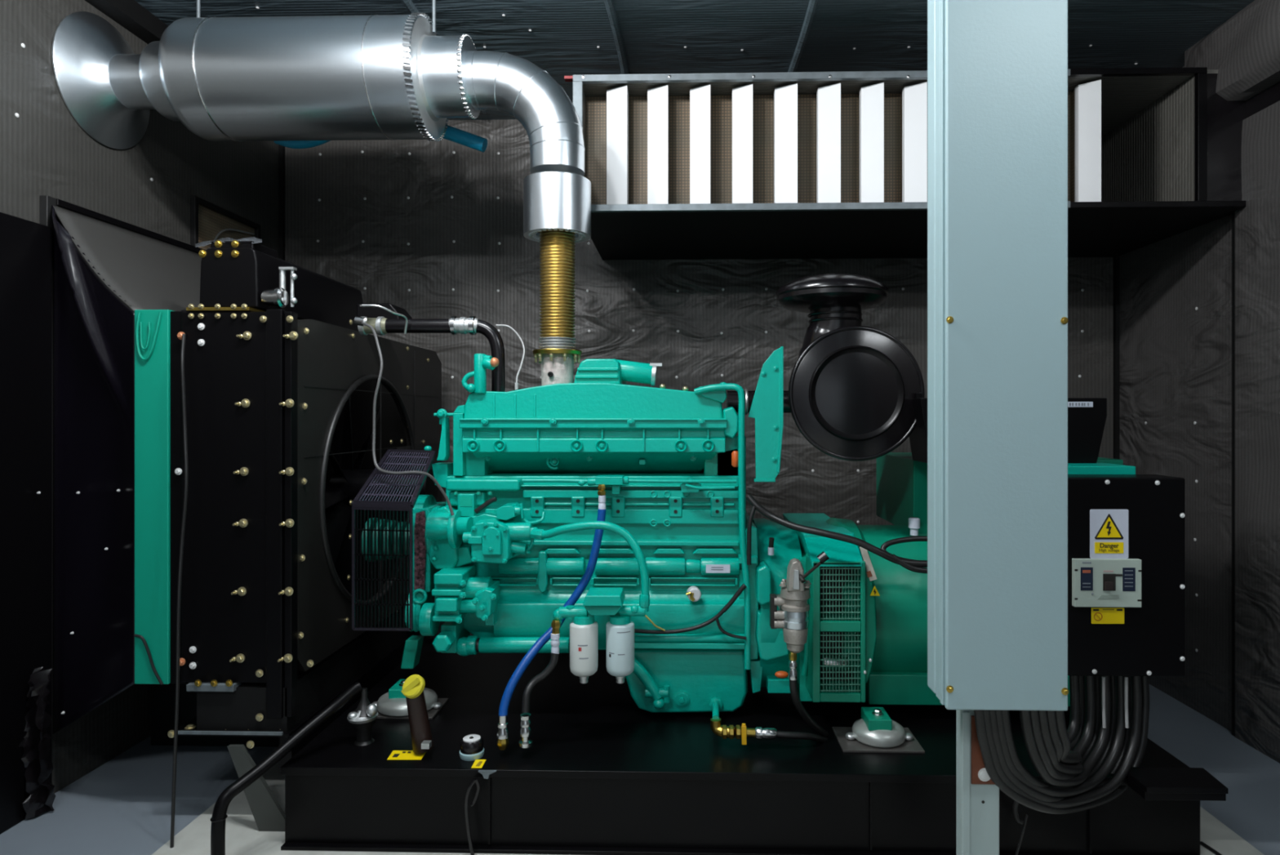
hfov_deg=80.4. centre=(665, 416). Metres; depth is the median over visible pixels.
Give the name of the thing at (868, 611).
generator
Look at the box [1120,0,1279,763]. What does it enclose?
wall
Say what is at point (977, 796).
support post
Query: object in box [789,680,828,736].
supply hose
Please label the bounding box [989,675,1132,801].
power cable
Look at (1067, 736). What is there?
power cable
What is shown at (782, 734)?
hose
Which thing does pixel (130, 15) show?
trim
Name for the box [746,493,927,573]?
cable
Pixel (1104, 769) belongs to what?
power cable
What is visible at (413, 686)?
pipe
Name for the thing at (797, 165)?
air vent
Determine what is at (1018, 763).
power cable
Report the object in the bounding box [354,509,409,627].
grille
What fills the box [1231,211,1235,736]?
trim
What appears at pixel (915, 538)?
cable
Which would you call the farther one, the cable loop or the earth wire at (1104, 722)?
the earth wire at (1104, 722)
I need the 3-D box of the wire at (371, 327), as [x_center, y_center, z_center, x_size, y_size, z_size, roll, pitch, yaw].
[-1.154,-0.002,3.236,0.485,0.847,0.160,0,0,20]
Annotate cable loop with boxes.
[1013,800,1028,854]
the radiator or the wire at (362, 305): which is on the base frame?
the radiator
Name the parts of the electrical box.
yellow panel, toggle handle, rating plate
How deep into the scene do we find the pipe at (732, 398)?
3.69 m
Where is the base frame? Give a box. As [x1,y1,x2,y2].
[167,604,1228,854]
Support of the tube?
attached to the exhaust silencer
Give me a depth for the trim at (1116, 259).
5.06 m
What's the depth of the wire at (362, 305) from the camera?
3.37 m
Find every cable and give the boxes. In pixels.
[169,333,188,847]
[464,777,480,854]
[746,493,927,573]
[880,535,927,559]
[973,675,1149,813]
[983,675,1142,807]
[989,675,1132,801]
[995,675,1124,796]
[1001,675,1116,786]
[1018,675,1111,786]
[1030,675,1101,779]
[1038,675,1095,773]
[1046,675,1085,763]
[1055,675,1081,762]
[1200,840,1222,854]
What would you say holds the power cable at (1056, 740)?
hanging from the duct at (997, 320)
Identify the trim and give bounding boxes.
[84,0,168,44]
[278,144,284,260]
[1113,255,1119,459]
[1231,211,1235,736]
[1245,81,1279,118]
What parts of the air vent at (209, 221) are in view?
vent frame, vent frame, vent frame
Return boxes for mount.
[371,679,448,719]
[831,706,924,752]
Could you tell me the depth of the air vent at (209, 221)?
4.48 m
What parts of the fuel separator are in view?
mount arm, priming lever, lever knob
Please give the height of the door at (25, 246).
2.490 m
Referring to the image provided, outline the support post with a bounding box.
[955,709,999,854]
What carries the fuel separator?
attached to the engine
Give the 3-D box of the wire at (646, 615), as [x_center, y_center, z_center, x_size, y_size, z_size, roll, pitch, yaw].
[-0.047,0.899,3.302,0.090,0.072,0.008,0,0,2]
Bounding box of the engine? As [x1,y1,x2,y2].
[351,346,812,719]
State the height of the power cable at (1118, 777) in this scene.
0.492 m
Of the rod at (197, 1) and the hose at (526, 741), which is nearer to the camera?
the hose at (526, 741)
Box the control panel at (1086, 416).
[909,397,1106,462]
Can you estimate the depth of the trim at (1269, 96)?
3.78 m
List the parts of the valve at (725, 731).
lever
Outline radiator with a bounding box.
[133,240,441,718]
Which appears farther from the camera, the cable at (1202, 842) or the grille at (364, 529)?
the grille at (364, 529)
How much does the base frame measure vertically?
0.702 m
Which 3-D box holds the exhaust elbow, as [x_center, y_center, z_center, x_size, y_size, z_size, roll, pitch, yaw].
[-0.638,-1.288,3.588,0.568,0.873,0.316,0,0,2]
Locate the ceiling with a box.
[134,0,1254,119]
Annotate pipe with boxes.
[209,680,363,854]
[354,304,505,391]
[400,674,433,753]
[726,388,791,414]
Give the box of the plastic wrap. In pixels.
[21,666,55,818]
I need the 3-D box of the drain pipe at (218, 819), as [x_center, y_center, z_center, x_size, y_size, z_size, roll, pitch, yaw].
[-1.442,1.376,2.917,0.074,0.568,0.584,0,0,36]
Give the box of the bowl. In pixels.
[782,627,808,653]
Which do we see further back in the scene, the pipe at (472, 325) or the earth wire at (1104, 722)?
the pipe at (472, 325)
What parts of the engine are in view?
fan guard, mount leg, plate, plate, recess frame, fuel rail, panel, recess frame, filter seat, panel, recess frame, filter seat, panel, fuel rail, pan rail, recess frame, panel, bracket plate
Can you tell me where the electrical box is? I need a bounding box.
[1067,474,1185,675]
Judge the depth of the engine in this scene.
3.37 m
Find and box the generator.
[782,452,1135,706]
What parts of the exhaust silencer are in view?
plate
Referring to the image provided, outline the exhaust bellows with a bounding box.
[532,230,582,385]
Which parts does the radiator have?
green frame, plate, tank, core casing, fan blade, fan blade, fan blade, fan blade, fan blade, fan blade, fan blade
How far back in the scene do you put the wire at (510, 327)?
3.50 m
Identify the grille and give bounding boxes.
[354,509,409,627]
[359,451,431,501]
[820,566,860,620]
[820,631,860,692]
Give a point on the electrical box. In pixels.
(1126, 532)
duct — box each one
[36,195,205,734]
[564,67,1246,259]
[927,0,1068,710]
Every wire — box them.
[361,304,408,333]
[361,321,454,515]
[495,324,524,382]
[644,614,665,631]
[1102,675,1106,728]
[1124,675,1128,728]
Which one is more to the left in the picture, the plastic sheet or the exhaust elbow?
the plastic sheet
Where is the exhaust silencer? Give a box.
[51,11,480,149]
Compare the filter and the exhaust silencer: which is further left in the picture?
the exhaust silencer
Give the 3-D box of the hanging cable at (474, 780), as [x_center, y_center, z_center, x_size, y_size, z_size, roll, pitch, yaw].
[-0.730,1.508,2.860,0.061,0.292,0.015,0,0,2]
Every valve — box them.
[346,687,377,745]
[710,717,777,744]
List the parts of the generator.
grille frame, foot rail, box lid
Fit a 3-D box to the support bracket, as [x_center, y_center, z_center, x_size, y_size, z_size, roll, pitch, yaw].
[-2.082,1.460,4.296,1.053,0.420,0.920,0,0,2]
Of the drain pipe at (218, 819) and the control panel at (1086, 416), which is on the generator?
the control panel at (1086, 416)
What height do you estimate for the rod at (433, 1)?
0.214 m
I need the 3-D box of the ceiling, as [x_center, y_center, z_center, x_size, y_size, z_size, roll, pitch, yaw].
[0.089,-2.082,1.483,6.000,0.156,7.670,0,0,2]
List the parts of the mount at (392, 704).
plate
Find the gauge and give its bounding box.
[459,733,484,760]
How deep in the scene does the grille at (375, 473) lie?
3.22 m
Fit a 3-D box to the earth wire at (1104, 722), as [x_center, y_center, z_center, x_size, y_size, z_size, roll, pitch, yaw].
[1.653,1.076,2.858,0.015,0.192,0.012,0,0,2]
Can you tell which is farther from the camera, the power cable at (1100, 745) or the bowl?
the bowl
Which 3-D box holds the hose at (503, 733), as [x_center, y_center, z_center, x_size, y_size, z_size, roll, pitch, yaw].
[-0.478,0.802,3.150,0.495,1.023,0.108,0,0,-35]
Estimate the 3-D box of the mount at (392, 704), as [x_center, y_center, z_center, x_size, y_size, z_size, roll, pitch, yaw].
[-1.190,1.274,3.482,0.334,0.137,0.265,0,0,2]
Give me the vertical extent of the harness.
0.244 m
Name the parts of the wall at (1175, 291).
panel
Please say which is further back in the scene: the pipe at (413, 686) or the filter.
the filter
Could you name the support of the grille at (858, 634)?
attached to the generator
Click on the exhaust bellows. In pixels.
(557, 356)
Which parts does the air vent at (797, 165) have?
corner bracket, frame post, panel, frame rail, frame rail, panel, panel, frame rail, panel, frame rail, frame post, panel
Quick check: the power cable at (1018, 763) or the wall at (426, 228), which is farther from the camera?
the wall at (426, 228)
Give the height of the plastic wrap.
0.600 m
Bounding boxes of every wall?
[0,0,278,792]
[284,119,1113,643]
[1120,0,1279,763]
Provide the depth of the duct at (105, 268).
3.27 m
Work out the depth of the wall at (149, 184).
3.61 m
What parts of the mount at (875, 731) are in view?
plate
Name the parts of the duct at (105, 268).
wall flange post, wall flange rail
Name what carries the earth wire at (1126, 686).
hanging from the electrical box
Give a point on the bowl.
(795, 638)
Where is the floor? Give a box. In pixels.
[0,684,1279,854]
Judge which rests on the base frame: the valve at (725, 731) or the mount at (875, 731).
the mount at (875, 731)
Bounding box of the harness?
[634,583,746,639]
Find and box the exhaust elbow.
[464,50,591,243]
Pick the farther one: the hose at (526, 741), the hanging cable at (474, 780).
the hose at (526, 741)
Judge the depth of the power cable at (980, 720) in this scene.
2.60 m
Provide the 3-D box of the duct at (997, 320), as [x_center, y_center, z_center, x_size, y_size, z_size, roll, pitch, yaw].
[1.025,-0.576,2.355,0.368,2.917,0.178,0,0,2]
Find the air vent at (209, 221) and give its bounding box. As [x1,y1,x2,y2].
[190,195,260,249]
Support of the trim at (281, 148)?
attached to the wall at (426, 228)
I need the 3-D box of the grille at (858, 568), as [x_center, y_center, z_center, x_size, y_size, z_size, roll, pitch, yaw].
[0.739,0.746,3.199,0.172,0.238,0.008,0,0,2]
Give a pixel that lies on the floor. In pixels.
(122, 806)
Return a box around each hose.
[496,484,606,750]
[518,618,560,747]
[777,730,827,742]
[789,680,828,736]
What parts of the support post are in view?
brown plate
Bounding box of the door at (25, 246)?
[0,212,52,833]
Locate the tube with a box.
[274,125,487,152]
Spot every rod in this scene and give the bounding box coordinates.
[196,0,199,17]
[432,0,435,33]
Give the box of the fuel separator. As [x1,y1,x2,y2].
[769,551,829,680]
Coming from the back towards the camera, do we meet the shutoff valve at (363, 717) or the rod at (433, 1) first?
the rod at (433, 1)
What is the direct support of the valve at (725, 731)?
attached to the engine
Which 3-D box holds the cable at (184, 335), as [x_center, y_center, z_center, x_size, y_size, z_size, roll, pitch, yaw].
[-1.912,0.665,2.995,0.040,2.000,0.137,0,0,-14]
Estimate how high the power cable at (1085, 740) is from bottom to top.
0.383 m
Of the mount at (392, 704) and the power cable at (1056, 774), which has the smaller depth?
the power cable at (1056, 774)
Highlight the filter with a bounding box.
[775,273,924,461]
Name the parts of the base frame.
extension plate, hook plate, rail, step plate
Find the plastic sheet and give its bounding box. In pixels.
[195,236,262,247]

